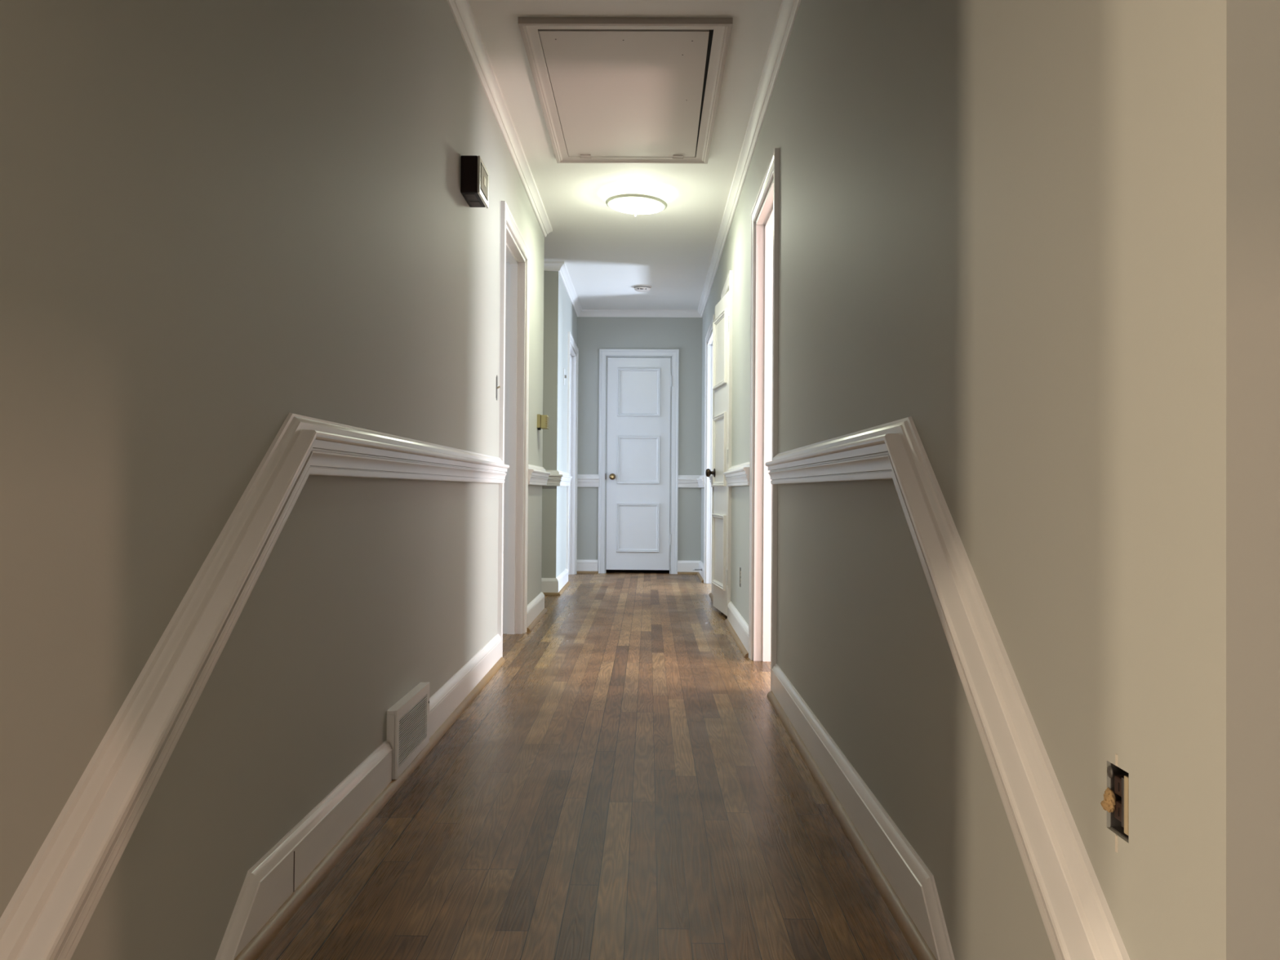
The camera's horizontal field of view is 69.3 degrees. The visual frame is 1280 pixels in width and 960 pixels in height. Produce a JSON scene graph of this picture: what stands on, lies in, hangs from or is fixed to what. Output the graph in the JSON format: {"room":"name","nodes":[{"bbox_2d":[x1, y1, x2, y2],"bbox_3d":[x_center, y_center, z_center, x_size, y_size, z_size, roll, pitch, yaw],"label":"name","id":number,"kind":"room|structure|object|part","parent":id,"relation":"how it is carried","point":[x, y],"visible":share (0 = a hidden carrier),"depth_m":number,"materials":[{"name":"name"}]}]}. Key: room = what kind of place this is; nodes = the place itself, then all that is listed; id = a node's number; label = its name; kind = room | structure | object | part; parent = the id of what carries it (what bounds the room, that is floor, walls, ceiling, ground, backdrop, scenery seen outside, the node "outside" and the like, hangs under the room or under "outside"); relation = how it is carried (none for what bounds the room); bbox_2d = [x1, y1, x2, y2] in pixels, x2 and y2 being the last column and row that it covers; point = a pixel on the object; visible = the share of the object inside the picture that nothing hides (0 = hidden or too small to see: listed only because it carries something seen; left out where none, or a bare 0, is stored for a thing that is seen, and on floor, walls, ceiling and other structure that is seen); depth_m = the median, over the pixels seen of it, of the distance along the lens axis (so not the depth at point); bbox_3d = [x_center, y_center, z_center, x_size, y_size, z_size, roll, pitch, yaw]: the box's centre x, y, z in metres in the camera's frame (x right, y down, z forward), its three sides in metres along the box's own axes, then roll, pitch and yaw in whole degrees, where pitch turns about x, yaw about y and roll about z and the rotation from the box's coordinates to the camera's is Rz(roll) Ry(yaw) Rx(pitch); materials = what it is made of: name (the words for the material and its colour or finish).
{"room":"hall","nodes":[
{"label":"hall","id":0,"kind":"room"},
{"bbox_2d":[0,0,577,959],"bbox_3d":[-0.694,0.086,4.716,0.120,3.427,7.840,0,-1,1],"label":"wall","id":1,"kind":"structure","parent":0,"point":[221,220],"depth_m":1.51,"materials":[{"name":"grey paint"}]},
{"bbox_2d":[0,412,509,959],"bbox_3d":[-0.633,0.287,2.499,0.049,0.814,3.371,0,-1,1],"label":"trim","id":2,"kind":"structure","parent":1,"relation":"attached to","point":[50,911],"depth_m":1.28,"materials":[{"name":"white wood"}]},
{"bbox_2d":[293,850,294,892],"bbox_3d":[-0.649,0.742,1.736,0.001,0.092,0.003,0,-1,1],"label":"trim","id":3,"kind":"structure","parent":1,"relation":"attached to","point":[294,851],"depth_m":1.74,"materials":[{"name":"wood"}]},
{"bbox_2d":[214,740,392,959],"bbox_3d":[-0.662,1.162,1.598,0.020,0.992,1.589,0,-1,1],"label":"baseboard","id":4,"kind":"structure","parent":1,"relation":"attached to","point":[268,884],"depth_m":1.77,"materials":[{"name":"white wood"}]},
{"bbox_2d":[234,657,505,959],"bbox_3d":[-0.630,0.794,2.815,0.018,0.022,2.725,0,-1,1],"label":"trim","id":5,"kind":"structure","parent":1,"relation":"attached to","point":[254,948],"depth_m":1.97,"materials":[{"name":"brown wood"}]},
{"bbox_2d":[386,682,430,779],"bbox_3d":[-0.644,0.692,2.590,0.030,0.178,0.358,0,-1,1],"label":"air vent","id":6,"kind":"object","parent":1,"relation":"in","point":[407,719],"visible":0.98,"depth_m":2.54,"materials":[{"name":"grey metal"}]},
{"bbox_2d":[429,633,501,737],"bbox_3d":[-0.642,0.747,3.476,0.020,0.121,1.405,0,-1,1],"label":"baseboard","id":7,"kind":"structure","parent":1,"relation":"attached to","point":[445,700],"depth_m":3.30,"materials":[{"name":"white wood"}]},
{"bbox_2d":[460,155,488,208],"bbox_3d":[-0.603,-1.090,3.390,0.072,0.136,0.183,0,-1,1],"label":"door chime","id":8,"kind":"object","parent":1,"relation":"attached to","point":[474,175],"visible":1,"depth_m":3.30,"materials":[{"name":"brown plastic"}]},
{"bbox_3d":[-0.574,-1.088,3.390,0.009,0.134,0.183,0,-1,1],"label":"frame","id":9,"kind":"part","parent":8,"relation":"part of","materials":[{"name":"silver metal"}]},
{"bbox_2d":[496,375,500,399],"bbox_3d":[-0.653,-0.410,4.116,0.066,0.111,0.048,0,-1,1],"label":"light switch","id":10,"kind":"object","parent":1,"relation":"attached to","point":[497,386],"visible":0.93,"depth_m":4.11,"materials":[{"name":"grey metal"}]},
{"bbox_2d":[446,0,552,237],"bbox_3d":[-1.671,-1.619,3.459,2.170,0.062,5.030,0,-1,1],"label":"trim","id":11,"kind":"structure","parent":1,"relation":"attached to","point":[461,11],"depth_m":3.89,"materials":[{"name":"white paint"}]},
{"bbox_2d":[497,200,529,657],"bbox_3d":[-0.685,-0.220,4.629,0.143,2.086,0.881,0,-1,1],"label":"door frame","id":12,"kind":"structure","parent":1,"relation":"in","point":[514,336],"depth_m":4.98,"materials":[{"name":"white wood"}]},
{"bbox_2d":[527,591,544,626],"bbox_3d":[-1.683,0.761,5.494,2.141,0.121,0.852,0,-1,1],"label":"baseboard","id":13,"kind":"structure","parent":1,"relation":"attached to","point":[536,606],"depth_m":5.45,"materials":[{"name":"white wood"}]},
{"bbox_2d":[527,608,547,631],"bbox_3d":[-1.675,0.816,5.502,2.158,0.022,0.870,0,-1,1],"label":"trim","id":14,"kind":"structure","parent":1,"relation":"attached to","point":[544,611],"depth_m":5.40,"materials":[{"name":"brown wood"}]},
{"bbox_2d":[528,463,550,485],"bbox_3d":[-1.663,-0.036,5.517,2.170,0.117,0.881,0,-1,1],"label":"trim","id":15,"kind":"structure","parent":1,"relation":"attached to","point":[537,475],"depth_m":5.40,"materials":[{"name":"white wood"}]},
{"bbox_2d":[537,413,549,430],"bbox_3d":[-0.592,-0.351,5.655,0.064,0.093,0.111,0,-1,1],"label":"thermostat","id":16,"kind":"object","parent":1,"relation":"attached to","point":[543,420],"visible":1,"depth_m":5.60,"materials":[{"name":"gold metal"}]},
{"bbox_3d":[-0.613,-0.356,5.655,0.020,0.082,0.110,0,-1,1],"label":"plate","id":17,"kind":"part","parent":16,"relation":"part of","materials":[{"name":"gold metal"}]},
{"bbox_2d":[542,581,569,595],"bbox_3d":[-1.659,0.834,7.223,2.158,0.022,0.858,0,-1,1],"label":"trim","id":18,"kind":"structure","parent":1,"relation":"attached to","point":[567,584],"depth_m":6.80,"materials":[{"name":"brown wood"}]},
{"bbox_2d":[546,470,572,486],"bbox_3d":[-1.647,-0.017,7.226,2.170,0.117,0.870,0,-1,1],"label":"trim","id":19,"kind":"structure","parent":1,"relation":"attached to","point":[557,477],"depth_m":6.81,"materials":[{"name":"white wood"}]},
{"bbox_2d":[563,368,566,385],"bbox_3d":[-0.594,-0.817,7.340,0.021,0.130,0.070,0,-1,1],"label":"wall plate","id":20,"kind":"object","parent":1,"relation":"attached to","point":[564,375],"visible":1,"depth_m":7.32,"materials":[{"name":"white plastic"}]},
{"bbox_3d":[-0.601,-0.817,7.340,0.007,0.130,0.070,0,-1,1],"label":"plate","id":21,"kind":"part","parent":20,"relation":"part of","materials":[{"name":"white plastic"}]},
{"bbox_2d":[565,331,578,574],"bbox_3d":[-0.653,-0.182,8.111,0.143,2.086,0.916,0,-1,1],"label":"door","id":22,"kind":"structure","parent":1,"relation":"in","point":[572,348],"depth_m":8.48,"materials":[{"name":"white wood"}]},
{"bbox_2d":[543,0,800,317],"bbox_3d":[-1.099,-1.600,4.798,3.290,0.062,7.720,0,-1,1],"label":"trim","id":23,"kind":"structure","parent":1,"relation":"attached to","point":[788,9],"depth_m":4.84,"materials":[{"name":"white paint"}]},
{"bbox_2d":[256,569,917,959],"bbox_3d":[-0.055,0.887,5.482,10.200,0.100,8.078,0,-1,1],"label":"floor","id":24,"kind":"structure","parent":0,"point":[628,784],"depth_m":2.15,"materials":[{"name":"brown wood"}]},
{"bbox_2d":[467,0,782,310],"bbox_3d":[-0.039,-1.668,5.239,10.200,0.100,8.620,0,-1,1],"label":"ceiling","id":25,"kind":"structure","parent":0,"point":[606,252],"depth_m":4.99,"materials":[{"name":"paint"}]},
{"bbox_2d":[518,17,733,164],"bbox_3d":[-0.046,-1.620,3.983,0.761,0.024,1.406,0,-1,1],"label":"attic hatch","id":26,"kind":"object","parent":25,"relation":"attached to","point":[610,90],"visible":1,"depth_m":3.78,"materials":[{"name":"paint"}]},
{"bbox_3d":[-0.046,-1.624,3.990,0.630,0.008,1.264,0,-1,1],"label":"hatch panel","id":27,"kind":"part","parent":26,"relation":"part of","materials":[{"name":"paint"}]},
{"bbox_2d":[605,187,666,216],"bbox_3d":[-0.020,-1.555,5.237,0.349,0.126,0.349,0,-1,1],"label":"ceiling light","id":28,"kind":"object","parent":25,"relation":"attached to","point":[635,201],"visible":1,"depth_m":5.17,"materials":[{"name":"glass"}]},
{"bbox_3d":[-0.021,-1.535,5.237,0.318,0.049,0.318,0,-1,1],"label":"glass dish","id":29,"kind":"part","parent":28,"relation":"part of","materials":[{"name":"white glass"}]},
{"bbox_2d":[633,284,651,292],"bbox_3d":[0.021,-1.573,7.617,0.148,0.037,0.148,0,-1,1],"label":"smoke detector","id":30,"kind":"object","parent":25,"relation":"attached to","point":[641,288],"visible":1,"depth_m":7.57,"materials":[{"name":"beige plastic"}]},
{"bbox_3d":[0.021,-1.587,7.618,0.148,0.010,0.148,0,-1,1],"label":"plate","id":31,"kind":"part","parent":30,"relation":"part of","materials":[{"name":"beige plastic"}]},
{"bbox_2d":[577,316,702,573],"bbox_3d":[-1.110,-0.322,8.705,3.608,2.532,0.120,0,-1,1],"label":"wall","id":32,"kind":"structure","parent":0,"point":[684,335],"depth_m":8.64,"materials":[{"name":"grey paint"}]},
{"bbox_2d":[576,570,598,573],"bbox_3d":[-0.496,0.857,8.599,0.215,0.022,0.018,0,-1,1],"label":"trim","id":33,"kind":"structure","parent":32,"relation":"attached to","point":[589,572],"depth_m":8.59,"materials":[{"name":"brown wood"}]},
{"bbox_2d":[577,560,598,571],"bbox_3d":[-0.495,0.803,8.618,0.215,0.121,0.020,0,-1,1],"label":"baseboard","id":34,"kind":"structure","parent":32,"relation":"attached to","point":[582,565],"depth_m":8.61,"materials":[{"name":"white wood"}]},
{"bbox_2d":[577,474,599,487],"bbox_3d":[-0.490,0.006,8.612,0.215,0.117,0.049,0,-1,1],"label":"trim","id":35,"kind":"structure","parent":32,"relation":"attached to","point":[583,480],"depth_m":8.61,"materials":[{"name":"white wood"}]},
{"bbox_2d":[597,348,679,573],"bbox_3d":[-0.014,-0.174,8.657,0.743,2.090,0.191,0,-1,1],"label":"door","id":36,"kind":"structure","parent":32,"relation":"in","point":[638,468],"depth_m":8.62,"materials":[{"name":"white wood"}]},
{"bbox_3d":[-0.257,-0.032,8.582,0.054,0.054,0.034,0,-1,1],"label":"knob","id":37,"kind":"part","parent":36,"relation":"part of","materials":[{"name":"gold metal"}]},
{"bbox_3d":[-0.020,0.443,8.610,0.400,0.456,0.016,0,-1,1],"label":"panel moulding","id":38,"kind":"part","parent":36,"relation":"part of","materials":[{"name":"white wood"}]},
{"bbox_3d":[-0.016,-0.189,8.617,0.400,0.449,0.016,0,-1,1],"label":"panel moulding","id":39,"kind":"part","parent":36,"relation":"part of","materials":[{"name":"white wood"}]},
{"bbox_3d":[-0.011,-0.818,8.624,0.400,0.451,0.016,0,-1,1],"label":"panel moulding","id":40,"kind":"part","parent":36,"relation":"part of","materials":[{"name":"white wood"}]},
{"bbox_2d":[678,474,704,487],"bbox_3d":[0.460,0.008,8.235,0.217,0.117,0.786,0,-1,1],"label":"trim","id":41,"kind":"structure","parent":32,"relation":"attached to","point":[684,481],"depth_m":8.59,"materials":[{"name":"white wood"}]},
{"bbox_2d":[700,0,1279,959],"bbox_3d":[0.594,0.095,4.704,0.120,3.427,7.840,0,-1,1],"label":"wall","id":42,"kind":"structure","parent":0,"point":[1042,236],"depth_m":1.13,"materials":[{"name":"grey paint"}]},
{"bbox_2d":[677,560,703,579],"bbox_3d":[0.454,0.805,8.226,0.217,0.121,0.786,0,-1,1],"label":"baseboard","id":43,"kind":"structure","parent":42,"relation":"attached to","point":[682,566],"depth_m":8.60,"materials":[{"name":"white wood"}]},
{"bbox_2d":[677,571,703,582],"bbox_3d":[0.444,0.860,8.216,0.198,0.022,0.767,0,-1,1],"label":"trim","id":44,"kind":"structure","parent":42,"relation":"attached to","point":[698,574],"depth_m":8.58,"materials":[{"name":"brown wood"}]},
{"bbox_2d":[703,314,715,592],"bbox_3d":[0.613,-0.181,7.357,0.143,2.086,0.971,0,-1,1],"label":"door frame","id":45,"kind":"structure","parent":42,"relation":"in","point":[709,393],"depth_m":7.76,"materials":[{"name":"white wood"}]},
{"bbox_2d":[708,475,713,487],"bbox_3d":[0.528,-0.010,6.506,0.049,0.117,0.730,0,-1,1],"label":"trim","id":46,"kind":"structure","parent":42,"relation":"attached to","point":[710,476],"depth_m":6.76,"materials":[{"name":"white wood"}]},
{"bbox_2d":[709,592,713,602],"bbox_3d":[0.518,0.842,6.497,0.018,0.022,0.730,0,-1,1],"label":"trim","id":47,"kind":"structure","parent":42,"relation":"attached to","point":[711,595],"depth_m":6.68,"materials":[{"name":"brown wood"}]},
{"bbox_2d":[705,270,733,616],"bbox_3d":[0.548,-0.198,5.813,0.245,2.086,0.661,0,-1,1],"label":"door","id":48,"kind":"structure","parent":42,"relation":"in","point":[722,322],"depth_m":5.75,"materials":[{"name":"white wood"}]},
{"bbox_3d":[0.444,-0.047,6.021,0.036,0.054,0.054,0,-1,1],"label":"knob","id":49,"kind":"part","parent":48,"relation":"part of","materials":[{"name":"brown metal"}]},
{"bbox_3d":[0.492,0.444,5.827,0.015,0.456,0.429,0,-1,-5],"label":"panel moulding","id":50,"kind":"part","parent":48,"relation":"part of","materials":[{"name":"white wood"}]},
{"bbox_3d":[0.497,-0.186,5.833,0.015,0.451,0.429,0,-1,-5],"label":"panel moulding","id":51,"kind":"part","parent":48,"relation":"part of","materials":[{"name":"white wood"}]},
{"bbox_3d":[0.501,-0.816,5.840,0.015,0.452,0.429,0,-1,-5],"label":"panel moulding","id":52,"kind":"part","parent":48,"relation":"part of","materials":[{"name":"white wood"}]},
{"bbox_3d":[0.537,-0.198,5.813,0.019,2.086,0.661,0,-1,1],"label":"casing","id":53,"kind":"part","parent":48,"relation":"part of","materials":[{"name":"white wood"}]},
{"bbox_2d":[723,462,749,486],"bbox_3d":[0.513,-0.027,4.904,0.049,0.117,1.153,0,-1,1],"label":"trim","id":54,"kind":"structure","parent":42,"relation":"attached to","point":[736,475],"depth_m":4.74,"materials":[{"name":"white wood"}]},
{"bbox_2d":[724,618,748,657],"bbox_3d":[0.503,0.825,4.895,0.018,0.022,1.153,0,-1,1],"label":"trim","id":55,"kind":"structure","parent":42,"relation":"attached to","point":[741,646],"depth_m":4.76,"materials":[{"name":"brown wood"}]},
{"bbox_2d":[727,600,748,653],"bbox_3d":[0.522,0.770,4.896,0.020,0.121,1.153,0,-1,1],"label":"baseboard","id":56,"kind":"structure","parent":42,"relation":"attached to","point":[738,623],"depth_m":4.81,"materials":[{"name":"white wood"}]},
{"bbox_2d":[748,147,779,690],"bbox_3d":[0.581,-0.218,3.924,0.143,2.086,0.811,0,-1,1],"label":"door frame","id":57,"kind":"structure","parent":42,"relation":"in","point":[764,295],"depth_m":4.24,"materials":[{"name":"white wood"}]},
{"bbox_2d":[766,690,936,959],"bbox_3d":[0.480,0.799,2.476,0.018,0.022,2.067,0,-1,1],"label":"trim","id":58,"kind":"structure","parent":42,"relation":"attached to","point":[918,945],"depth_m":1.97,"materials":[{"name":"brown wood"}]},
{"bbox_2d":[771,663,955,959],"bbox_3d":[0.493,1.181,2.148,0.020,1.001,2.710,0,-1,1],"label":"baseboard","id":59,"kind":"structure","parent":42,"relation":"attached to","point":[910,878],"depth_m":1.91,"materials":[{"name":"white wood"}]},
{"bbox_2d":[764,416,1129,959],"bbox_3d":[0.485,0.290,2.158,0.049,0.810,2.711,0,-1,1],"label":"trim","id":60,"kind":"structure","parent":42,"relation":"attached to","point":[1079,923],"depth_m":1.25,"materials":[{"name":"white wood"}]},
{"bbox_2d":[1100,754,1128,853],"bbox_3d":[0.522,0.337,0.966,0.062,0.102,0.054,0,-1,1],"label":"wall outlet","id":61,"kind":"object","parent":42,"relation":"attached to","point":[1116,798],"visible":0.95,"depth_m":0.97,"materials":[{"name":"grey metal"}]},
{"bbox_2d":[1114,800,1121,822],"bbox_3d":[0.513,0.346,0.965,0.027,0.019,0.022,0,-1,1],"label":"receptacle","id":62,"kind":"object","parent":61,"relation":"attached to","point":[1117,803],"depth_m":0.97,"materials":[{"name":"brown plastic"}]},
{"bbox_2d":[1114,775,1128,796],"bbox_3d":[0.513,0.321,0.966,0.027,0.019,0.022,0,-1,1],"label":"receptacle","id":63,"kind":"object","parent":61,"relation":"attached to","point":[1121,782],"depth_m":0.96,"materials":[{"name":"plastic"}]},
{"bbox_3d":[-1.732,-0.386,6.904,2.002,2.452,0.120,0,-1,1],"label":"wall","id":64,"kind":"structure","parent":0,"visible":0},
{"bbox_2d":[541,568,568,592],"bbox_3d":[-1.667,0.780,7.232,2.141,0.121,0.841,0,-1,1],"label":"baseboard","id":65,"kind":"structure","parent":64,"relation":"attached to","point":[548,584],"depth_m":6.81,"materials":[{"name":"white wood"}]}
]}

